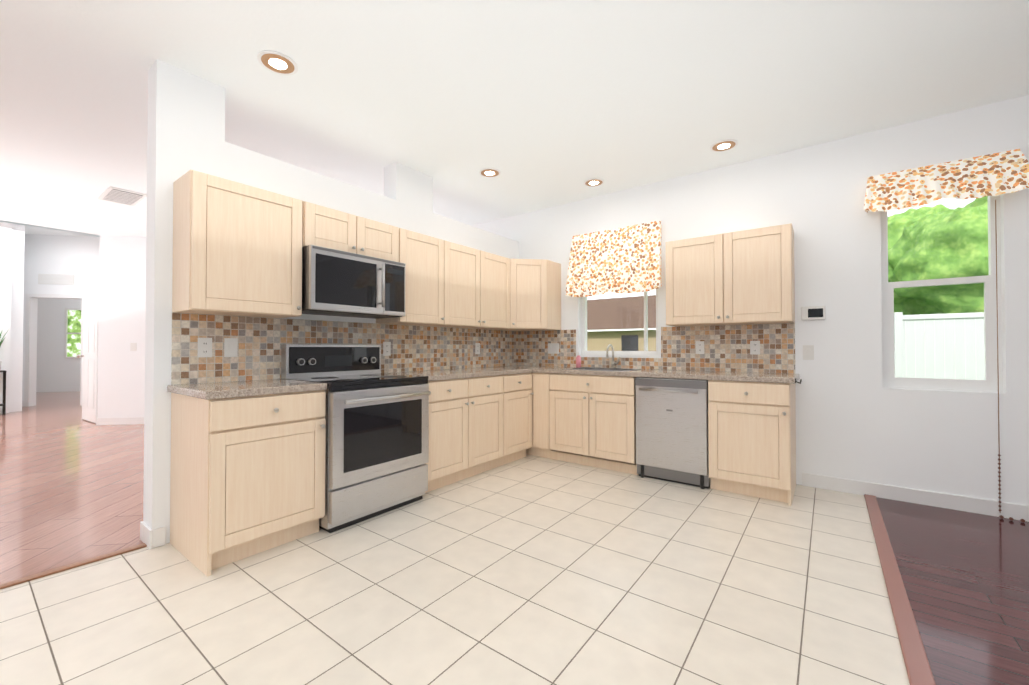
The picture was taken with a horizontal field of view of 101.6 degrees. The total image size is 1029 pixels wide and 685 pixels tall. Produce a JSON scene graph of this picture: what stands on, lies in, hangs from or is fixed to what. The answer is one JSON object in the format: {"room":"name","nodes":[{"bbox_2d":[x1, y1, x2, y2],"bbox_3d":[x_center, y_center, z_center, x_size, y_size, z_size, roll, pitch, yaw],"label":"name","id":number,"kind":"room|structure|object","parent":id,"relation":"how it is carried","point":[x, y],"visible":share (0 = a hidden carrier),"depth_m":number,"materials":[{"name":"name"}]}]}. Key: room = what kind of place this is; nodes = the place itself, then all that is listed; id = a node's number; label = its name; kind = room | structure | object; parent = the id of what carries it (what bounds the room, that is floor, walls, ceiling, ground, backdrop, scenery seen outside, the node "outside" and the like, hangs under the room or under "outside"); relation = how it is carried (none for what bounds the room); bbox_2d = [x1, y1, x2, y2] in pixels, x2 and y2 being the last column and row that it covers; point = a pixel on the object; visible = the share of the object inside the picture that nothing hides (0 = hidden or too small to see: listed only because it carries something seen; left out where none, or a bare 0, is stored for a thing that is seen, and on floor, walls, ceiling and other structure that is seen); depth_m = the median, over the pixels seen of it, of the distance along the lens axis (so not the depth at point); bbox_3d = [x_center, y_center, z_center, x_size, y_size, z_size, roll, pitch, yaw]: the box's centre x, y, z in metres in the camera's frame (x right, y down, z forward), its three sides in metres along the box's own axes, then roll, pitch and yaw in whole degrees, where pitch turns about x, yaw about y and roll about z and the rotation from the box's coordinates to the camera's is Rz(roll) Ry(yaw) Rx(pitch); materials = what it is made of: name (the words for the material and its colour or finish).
{"room":"kitchen","nodes":[
{"label":"kitchen","id":0,"kind":"room"},
{"bbox_2d":[0,222,24,413],"bbox_3d":[-10.377,-0.466,5.228,0.150,3.320,5.550,-1,-1,37],"label":"wall","id":1,"kind":"structure","parent":0,"point":[12,237],"depth_m":7.29,"materials":[{"name":"white paint"}]},
{"bbox_2d":[12,223,98,236],"bbox_3d":[-10.644,-2.156,7.604,9.000,0.120,9.000,-1,-1,37],"label":"ceiling","id":2,"kind":"structure","parent":0,"point":[35,230],"depth_m":7.98,"materials":[{"name":"white paint"}]},
{"bbox_2d":[36,298,80,391],"bbox_3d":[-10.423,-0.393,11.076,6.668,3.320,0.150,0,-1,-9],"label":"wall beyond the room","id":3,"kind":"structure","parent":0,"point":[57,371],"depth_m":10.77,"materials":[{"name":"white paint"}]},
{"bbox_2d":[64,308,80,358],"bbox_3d":[-11.171,-0.236,10.849,0.780,1.300,0.045,0,-1,-9],"label":"window","id":4,"kind":"structure","parent":3,"relation":"in","point":[72,333],"depth_m":10.82,"materials":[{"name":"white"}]},
{"bbox_2d":[22,234,99,405],"bbox_3d":[-8.700,-0.428,8.261,3.168,3.320,0.140,0,-1,-9],"label":"wall","id":5,"kind":"structure","parent":0,"point":[78,257],"depth_m":8.17,"materials":[{"name":"white paint"}]},
{"bbox_2d":[22,294,82,406],"bbox_3d":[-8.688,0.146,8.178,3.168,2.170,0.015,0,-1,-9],"label":"door frame","id":6,"kind":"structure","parent":5,"relation":"attached to","point":[25,402],"depth_m":8.07,"materials":[{"name":"white wood"}]},
{"bbox_2d":[38,274,73,284],"bbox_3d":[-8.909,-1.229,8.158,0.600,0.200,0.015,0,-1,-9],"label":"air vent","id":7,"kind":"object","parent":5,"relation":"in","point":[63,279],"visible":1,"depth_m":8.15,"materials":[{"name":"white plastic"}]},
{"bbox_2d":[0,391,143,583],"bbox_3d":[-8.466,1.263,5.931,14.440,0.120,9.000,-1,-1,37],"label":"floor","id":8,"kind":"structure","parent":0,"point":[71,486],"depth_m":3.41,"materials":[{"name":"brown wood"}]},
{"bbox_2d":[0,370,6,414],"bbox_3d":[-8.709,0.846,6.998,0.310,0.740,0.280,-1,-1,37],"label":"plant stand","id":9,"kind":"object","parent":8,"relation":"on","point":[3,405],"visible":1,"depth_m":7.01,"materials":[{"name":"grey metal"}]},
{"bbox_2d":[0,332,6,367],"bbox_3d":[-8.694,0.064,7.013,0.277,0.825,0.321,-1,-1,37],"label":"snake plant","id":10,"kind":"object","parent":9,"relation":"on","point":[1,341],"visible":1,"depth_m":7.07,"materials":[{"name":"green plant"}]},
{"bbox_2d":[98,235,145,417],"bbox_3d":[-4.070,-0.180,6.522,4.115,2.780,0.150,0,-1,-8],"label":"wall","id":11,"kind":"structure","parent":0,"point":[122,315],"depth_m":6.19,"materials":[{"name":"white paint"}]},
{"bbox_2d":[76,286,98,422],"bbox_3d":[-6.493,0.183,6.405,0.710,2.028,0.205,-1,-1,37],"label":"door leaf","id":12,"kind":"structure","parent":11,"relation":"in","point":[90,354],"depth_m":6.36,"materials":[{"name":"white wood"}]},
{"bbox_2d":[96,417,143,424],"bbox_3d":[-4.109,1.160,6.459,3.030,0.100,2.937,-1,-1,37],"label":"baseboard","id":13,"kind":"structure","parent":11,"relation":"attached to","point":[119,421],"depth_m":6.16,"materials":[{"name":"white wood"}]},
{"bbox_2d":[130,343,136,350],"bbox_3d":[-5.639,0.066,6.206,0.080,0.120,0.012,0,-1,-8],"label":"light switch","id":14,"kind":"object","parent":11,"relation":"attached to","point":[133,346],"visible":1,"depth_m":6.21,"materials":[{"name":"white plastic"}]},
{"bbox_2d":[143,59,518,543],"bbox_3d":[-1.065,-0.213,3.840,0.180,2.780,3.510,-1,-1,37],"label":"wall","id":15,"kind":"structure","parent":0,"point":[186,122],"depth_m":2.52,"materials":[{"name":"white paint"}]},
{"bbox_2d":[140,521,165,541],"bbox_3d":[-1.145,1.125,3.876,0.012,0.105,3.522,-1,-1,37],"label":"baseboard","id":16,"kind":"structure","parent":15,"relation":"attached to","point":[152,538],"depth_m":2.39,"materials":[{"name":"white wood"}]},
{"bbox_2d":[172,170,307,317],"bbox_3d":[-1.687,-0.554,2.592,0.317,0.760,0.600,-1,-1,37],"label":"upper cabinet","id":17,"kind":"object","parent":15,"relation":"attached to","point":[237,248],"depth_m":2.44,"materials":[{"name":"beige wood"}]},
{"bbox_2d":[171,312,518,384],"bbox_3d":[-0.966,0.052,3.812,0.007,0.420,3.429,-1,-1,37],"label":"backsplash","id":18,"kind":"structure","parent":15,"relation":"attached to","point":[261,340],"depth_m":3.05,"materials":[{"name":"tile"}]},
{"bbox_2d":[197,338,211,357],"bbox_3d":[-1.891,0.031,2.563,0.007,0.120,0.075,-1,-1,37],"label":"electrical outlet","id":19,"kind":"object","parent":18,"relation":"attached to","point":[204,348],"visible":1,"depth_m":2.56,"materials":[{"name":"white plastic"}]},
{"bbox_2d":[224,338,237,356],"bbox_3d":[-1.805,0.032,2.674,0.011,0.120,0.075,-1,-1,37],"label":"light switch","id":20,"kind":"object","parent":18,"relation":"attached to","point":[230,347],"visible":1,"depth_m":2.67,"materials":[{"name":"white plastic"}]},
{"bbox_2d":[383,342,390,355],"bbox_3d":[-1.100,0.054,3.619,0.007,0.120,0.075,-1,-1,37],"label":"electrical outlet","id":21,"kind":"object","parent":18,"relation":"attached to","point":[386,348],"visible":1,"depth_m":3.62,"materials":[{"name":"white plastic"}]},
{"bbox_2d":[475,343,479,353],"bbox_3d":[-0.399,0.066,4.556,0.007,0.120,0.075,-1,-1,37],"label":"electrical outlet","id":22,"kind":"object","parent":18,"relation":"attached to","point":[477,348],"visible":1,"depth_m":4.55,"materials":[{"name":"white plastic"}]},
{"bbox_2d":[308,202,403,261],"bbox_3d":[-1.275,-0.778,3.147,0.317,0.298,0.757,-1,-1,37],"label":"upper cabinet","id":23,"kind":"object","parent":15,"relation":"attached to","point":[330,228],"depth_m":3.03,"materials":[{"name":"brown wood"}]},
{"bbox_2d":[302,245,405,318],"bbox_3d":[-1.221,-0.415,3.101,0.453,0.419,0.757,-1,-1,37],"label":"microwave","id":24,"kind":"object","parent":23,"relation":"attached to","point":[340,283],"visible":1,"depth_m":2.93,"materials":[{"name":"silver metal"}]},
{"bbox_2d":[376,229,451,325],"bbox_3d":[-0.879,-0.540,3.673,0.317,0.760,0.555,-1,-1,37],"label":"upper cabinet","id":25,"kind":"object","parent":15,"relation":"attached to","point":[427,259],"depth_m":3.59,"materials":[{"name":"brown wood"}]},
{"bbox_2d":[434,242,509,328],"bbox_3d":[-0.483,-0.534,4.201,0.317,0.760,1.041,-1,-1,37],"label":"upper cabinet","id":26,"kind":"object","parent":15,"relation":"attached to","point":[480,279],"depth_m":4.13,"materials":[{"name":"brown wood"}]},
{"bbox_2d":[0,454,909,684],"bbox_3d":[-1.340,1.197,0.600,3.360,0.120,9.000,-1,-1,37],"label":"floor","id":27,"kind":"structure","parent":0,"point":[531,570],"depth_m":1.87,"materials":[{"name":"beige tile"}]},
{"bbox_2d":[170,390,325,576],"bbox_3d":[-1.554,0.723,2.477,0.650,0.874,0.600,-1,-1,37],"label":"base cabinet","id":28,"kind":"object","parent":27,"relation":"on","point":[247,476],"visible":1,"depth_m":2.26,"materials":[{"name":"beige wood"}]},
{"bbox_2d":[167,379,326,399],"bbox_3d":[-1.570,0.266,2.484,0.622,0.040,0.623,-1,-1,37],"label":"countertop","id":29,"kind":"structure","parent":28,"relation":"on","point":[217,390],"depth_m":2.33,"materials":[{"name":"stone"}]},
{"bbox_2d":[281,344,430,532],"bbox_3d":[-1.100,0.589,2.998,0.736,1.155,0.767,-1,-1,37],"label":"range","id":30,"kind":"object","parent":27,"relation":"on","point":[377,442],"visible":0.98,"depth_m":2.83,"materials":[{"name":"silver metal"}]},
{"bbox_2d":[425,375,508,492],"bbox_3d":[-0.616,0.739,3.758,0.617,0.874,1.026,-1,-1,37],"label":"base cabinet","id":31,"kind":"object","parent":27,"relation":"on","point":[478,425],"depth_m":3.54,"materials":[{"name":"brown wood"}]},
{"bbox_2d":[385,365,534,380],"bbox_3d":[-0.492,0.284,3.919,0.630,0.040,1.428,-1,-1,37],"label":"countertop","id":32,"kind":"structure","parent":31,"relation":"on","point":[445,374],"depth_m":3.80,"materials":[{"name":"stone"}]},
{"bbox_2d":[0,494,935,684],"bbox_3d":[-1.341,1.129,0.591,3.430,0.014,8.984,-1,-1,37],"label":"threshold strip","id":33,"kind":"object","parent":27,"relation":"on","point":[917,666],"depth_m":1.93,"materials":[{"name":"brown wood"}]},
{"bbox_2d":[509,373,532,462],"bbox_3d":[-0.227,0.745,4.277,0.617,0.874,0.548,-1,-1,37],"label":"base cabinet","id":34,"kind":"object","parent":27,"relation":"on","point":[520,385],"depth_m":4.15,"materials":[{"name":"brown wood"}]},
{"bbox_2d":[526,373,585,460],"bbox_3d":[0.229,0.750,4.662,0.886,0.874,0.617,-1,-1,37],"label":"base cabinet","id":35,"kind":"object","parent":27,"relation":"on","point":[558,400],"depth_m":4.14,"materials":[{"name":"brown wood"}]},
{"bbox_2d":[535,366,799,383],"bbox_3d":[1.019,0.286,4.071,2.867,0.040,0.627,-1,-1,37],"label":"countertop","id":36,"kind":"structure","parent":35,"relation":"on","point":[651,373],"depth_m":3.50,"materials":[{"name":"stone"}]},
{"bbox_2d":[576,352,580,367],"bbox_3d":[0.693,0.186,4.557,0.056,0.170,0.063,-1,-1,37],"label":"soap bottle","id":37,"kind":"object","parent":36,"relation":"on","point":[578,361],"visible":0.98,"depth_m":4.54,"materials":[{"name":"pink plastic"}]},
{"bbox_2d":[567,367,639,370],"bbox_3d":[0.873,0.352,4.169,0.634,0.179,0.444,-1,-1,37],"label":"sink","id":38,"kind":"object","parent":36,"relation":"in","point":[604,369],"visible":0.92,"depth_m":4.28,"materials":[{"name":"silver metal"}]},
{"bbox_2d":[606,344,619,367],"bbox_3d":[1.012,0.143,4.316,0.110,0.250,0.183,-1,-1,37],"label":"faucet","id":39,"kind":"object","parent":36,"relation":"on","point":[613,363],"visible":0.96,"depth_m":4.36,"materials":[{"name":"silver metal"}]},
{"bbox_2d":[635,377,709,488],"bbox_3d":[1.446,0.741,3.700,0.588,0.868,0.647,-1,-1,37],"label":"dishwasher","id":40,"kind":"object","parent":27,"relation":"on","point":[671,430],"visible":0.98,"depth_m":3.48,"materials":[{"name":"silver metal"}]},
{"bbox_2d":[708,380,795,505],"bbox_3d":[1.918,0.734,3.379,0.545,0.874,0.650,-1,-1,37],"label":"base cabinet","id":41,"kind":"object","parent":27,"relation":"on","point":[752,437],"visible":1,"depth_m":3.14,"materials":[{"name":"beige wood"}]},
{"bbox_2d":[0,0,1028,236],"bbox_3d":[-2.077,-1.906,1.190,12.600,0.540,9.000,-1,-1,37],"label":"ceiling","id":42,"kind":"structure","parent":0,"point":[541,104],"depth_m":2.63,"materials":[{"name":"white paint"}]},
{"bbox_2d":[98,186,146,206],"bbox_3d":[-4.281,-1.586,4.583,0.600,0.016,0.300,-1,-1,37],"label":"ceiling vent","id":43,"kind":"object","parent":42,"relation":"in","point":[121,196],"visible":0.92,"depth_m":4.55,"materials":[{"name":"white plastic"}]},
{"bbox_2d":[257,50,297,74],"bbox_3d":[-1.370,-1.616,2.431,0.206,0.008,0.206,-1,-1,37],"label":"recessed light","id":44,"kind":"object","parent":42,"relation":"in","point":[276,62],"visible":1,"depth_m":2.42,"materials":[{"name":"white metal"}]},
{"bbox_2d":[479,168,500,177],"bbox_3d":[-0.232,-1.597,3.952,0.206,0.008,0.206,-1,-1,37],"label":"recessed light","id":45,"kind":"object","parent":42,"relation":"in","point":[489,172],"visible":1,"depth_m":3.94,"materials":[{"name":"white metal"}]},
{"bbox_2d":[583,178,603,186],"bbox_3d":[0.792,-1.594,4.185,0.206,0.008,0.206,-1,-1,37],"label":"recessed light","id":46,"kind":"object","parent":42,"relation":"in","point":[593,182],"visible":1,"depth_m":4.17,"materials":[{"name":"white metal"}]},
{"bbox_2d":[710,139,737,151],"bbox_3d":[1.709,-1.604,3.425,0.206,0.008,0.206,-1,-1,37],"label":"recessed light","id":47,"kind":"object","parent":42,"relation":"in","point":[724,145],"visible":1,"depth_m":3.41,"materials":[{"name":"white metal"}]},
{"bbox_2d":[473,95,1028,505],"bbox_3d":[-2.896,-0.437,7.505,21.500,3.320,0.160,-1,-1,37],"label":"wall","id":48,"kind":"structure","parent":0,"point":[856,420],"depth_m":3.26,"materials":[{"name":"white paint"}]},
{"bbox_2d":[490,259,560,330],"bbox_3d":[0.118,-0.526,4.768,0.602,0.760,0.608,-1,-1,37],"label":"upper cabinet","id":49,"kind":"object","parent":48,"relation":"attached to","point":[535,294],"visible":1,"depth_m":4.56,"materials":[{"name":"brown wood"}]},
{"bbox_2d":[565,220,661,296],"bbox_3d":[1.018,-0.844,4.379,1.040,0.705,0.156,-1,-1,37],"label":"valance","id":50,"kind":"object","parent":48,"relation":"attached to","point":[626,259],"visible":1,"depth_m":4.33,"materials":[{"name":"fabric"}]},
{"bbox_2d":[581,289,657,355],"bbox_3d":[1.131,-0.430,4.516,0.890,1.130,0.060,-1,-1,37],"label":"window","id":51,"kind":"structure","parent":48,"relation":"in","point":[584,351],"depth_m":4.46,"materials":[{"name":"white plastic"}]},
{"bbox_2d":[519,323,794,373],"bbox_3d":[1.205,0.058,4.324,2.809,0.420,0.008,-1,-1,37],"label":"backsplash","id":52,"kind":"structure","parent":48,"relation":"attached to","point":[726,347],"depth_m":3.92,"materials":[{"name":"tile"}]},
{"bbox_2d":[548,343,558,353],"bbox_3d":[0.451,0.070,4.877,0.150,0.120,0.011,-1,-1,37],"label":"light switch","id":53,"kind":"object","parent":52,"relation":"attached to","point":[553,348],"visible":1,"depth_m":4.88,"materials":[{"name":"white plastic"}]},
{"bbox_2d":[696,341,703,353],"bbox_3d":[1.733,0.048,3.920,0.075,0.120,0.007,-1,-1,37],"label":"electrical outlet","id":54,"kind":"object","parent":52,"relation":"attached to","point":[699,347],"visible":1,"depth_m":3.92,"materials":[{"name":"white plastic"}]},
{"bbox_2d":[750,341,759,354],"bbox_3d":[2.093,0.045,3.651,0.075,0.120,0.007,-1,-1,37],"label":"electrical outlet","id":55,"kind":"object","parent":52,"relation":"attached to","point":[754,347],"visible":1,"depth_m":3.65,"materials":[{"name":"white plastic"}]},
{"bbox_2d":[666,223,794,325],"bbox_3d":[1.840,-0.541,3.640,0.963,0.760,0.350,-1,-1,37],"label":"upper cabinet","id":56,"kind":"object","parent":48,"relation":"attached to","point":[740,277],"visible":1,"depth_m":3.49,"materials":[{"name":"brown wood"}]},
{"bbox_2d":[803,345,813,359],"bbox_3d":[2.401,0.082,3.427,0.075,0.120,0.011,-1,-1,37],"label":"light switch","id":57,"kind":"object","parent":48,"relation":"attached to","point":[808,352],"visible":1,"depth_m":3.43,"materials":[{"name":"white plastic"}]},
{"bbox_2d":[801,306,825,319],"bbox_3d":[2.425,-0.238,3.406,0.160,0.110,0.023,-1,-1,37],"label":"thermostat","id":58,"kind":"object","parent":48,"relation":"attached to","point":[813,313],"visible":1,"depth_m":3.40,"materials":[{"name":"white plastic"}]},
{"bbox_2d":[802,472,1028,521],"bbox_3d":[4.010,1.104,2.210,4.120,0.105,0.014,-1,-1,37],"label":"baseboard","id":59,"kind":"structure","parent":48,"relation":"attached to","point":[943,500],"depth_m":3.02,"materials":[{"name":"white wood"}]},
{"bbox_2d":[881,195,1002,392],"bbox_3d":[3.076,-0.405,3.059,0.620,1.495,0.062,-1,-1,37],"label":"window","id":60,"kind":"structure","parent":48,"relation":"in","point":[989,383],"depth_m":2.97,"materials":[{"name":"white"}]},
{"bbox_2d":[864,149,1028,212],"bbox_3d":[2.946,-1.100,2.902,0.830,0.320,0.216,-1,-1,37],"label":"valance","id":61,"kind":"object","parent":48,"relation":"attached to","point":[996,174],"visible":1,"depth_m":2.86,"materials":[{"name":"fabric"}]},
{"bbox_2d":[995,200,1024,521],"bbox_3d":[3.271,0.100,2.714,0.049,2.115,0.202,1,-1,-42],"label":"blind pull cord","id":62,"kind":"object","parent":61,"relation":"hanging from","point":[999,497],"visible":0.98,"depth_m":2.79,"materials":[{"name":"brown plastic"}]},
{"bbox_2d":[876,497,1028,684],"bbox_3d":[1.486,1.168,-1.515,3.700,0.124,9.000,-1,-1,37],"label":"floor","id":63,"kind":"structure","parent":0,"point":[965,576],"depth_m":1.97,"materials":[{"name":"brown wood"}]},
{"label":"outside","id":64,"kind":"structure","parent":0,"visible":0},
{"bbox_3d":[14.075,1.706,32.250,70.000,0.250,59.840,-1,-1,37],"label":"ground","id":65,"kind":"structure","parent":64,"visible":0},
{"bbox_2d":[587,295,655,350],"bbox_3d":[7.824,-1.052,35.613,25.200,5.350,11.200,-1,-1,37],"label":"house","id":66,"kind":"structure","parent":65,"relation":"on","point":[626,320],"depth_m":30.52,"materials":[{"name":"beige"}]},
{"bbox_2d":[888,196,988,314],"bbox_3d":[12.367,-1.751,12.062,13.002,6.032,8.060,-1,-1,37],"label":"trees","id":67,"kind":"object","parent":65,"relation":"on","point":[971,224],"depth_m":10.07,"materials":[{"name":"green plant"}]},
{"bbox_2d":[894,312,984,379],"bbox_3d":[8.767,0.325,8.061,9.500,1.910,0.130,-1,-1,37],"label":"fence","id":68,"kind":"object","parent":65,"relation":"on","point":[936,361],"depth_m":8.30,"materials":[{"name":"white"}]}
]}

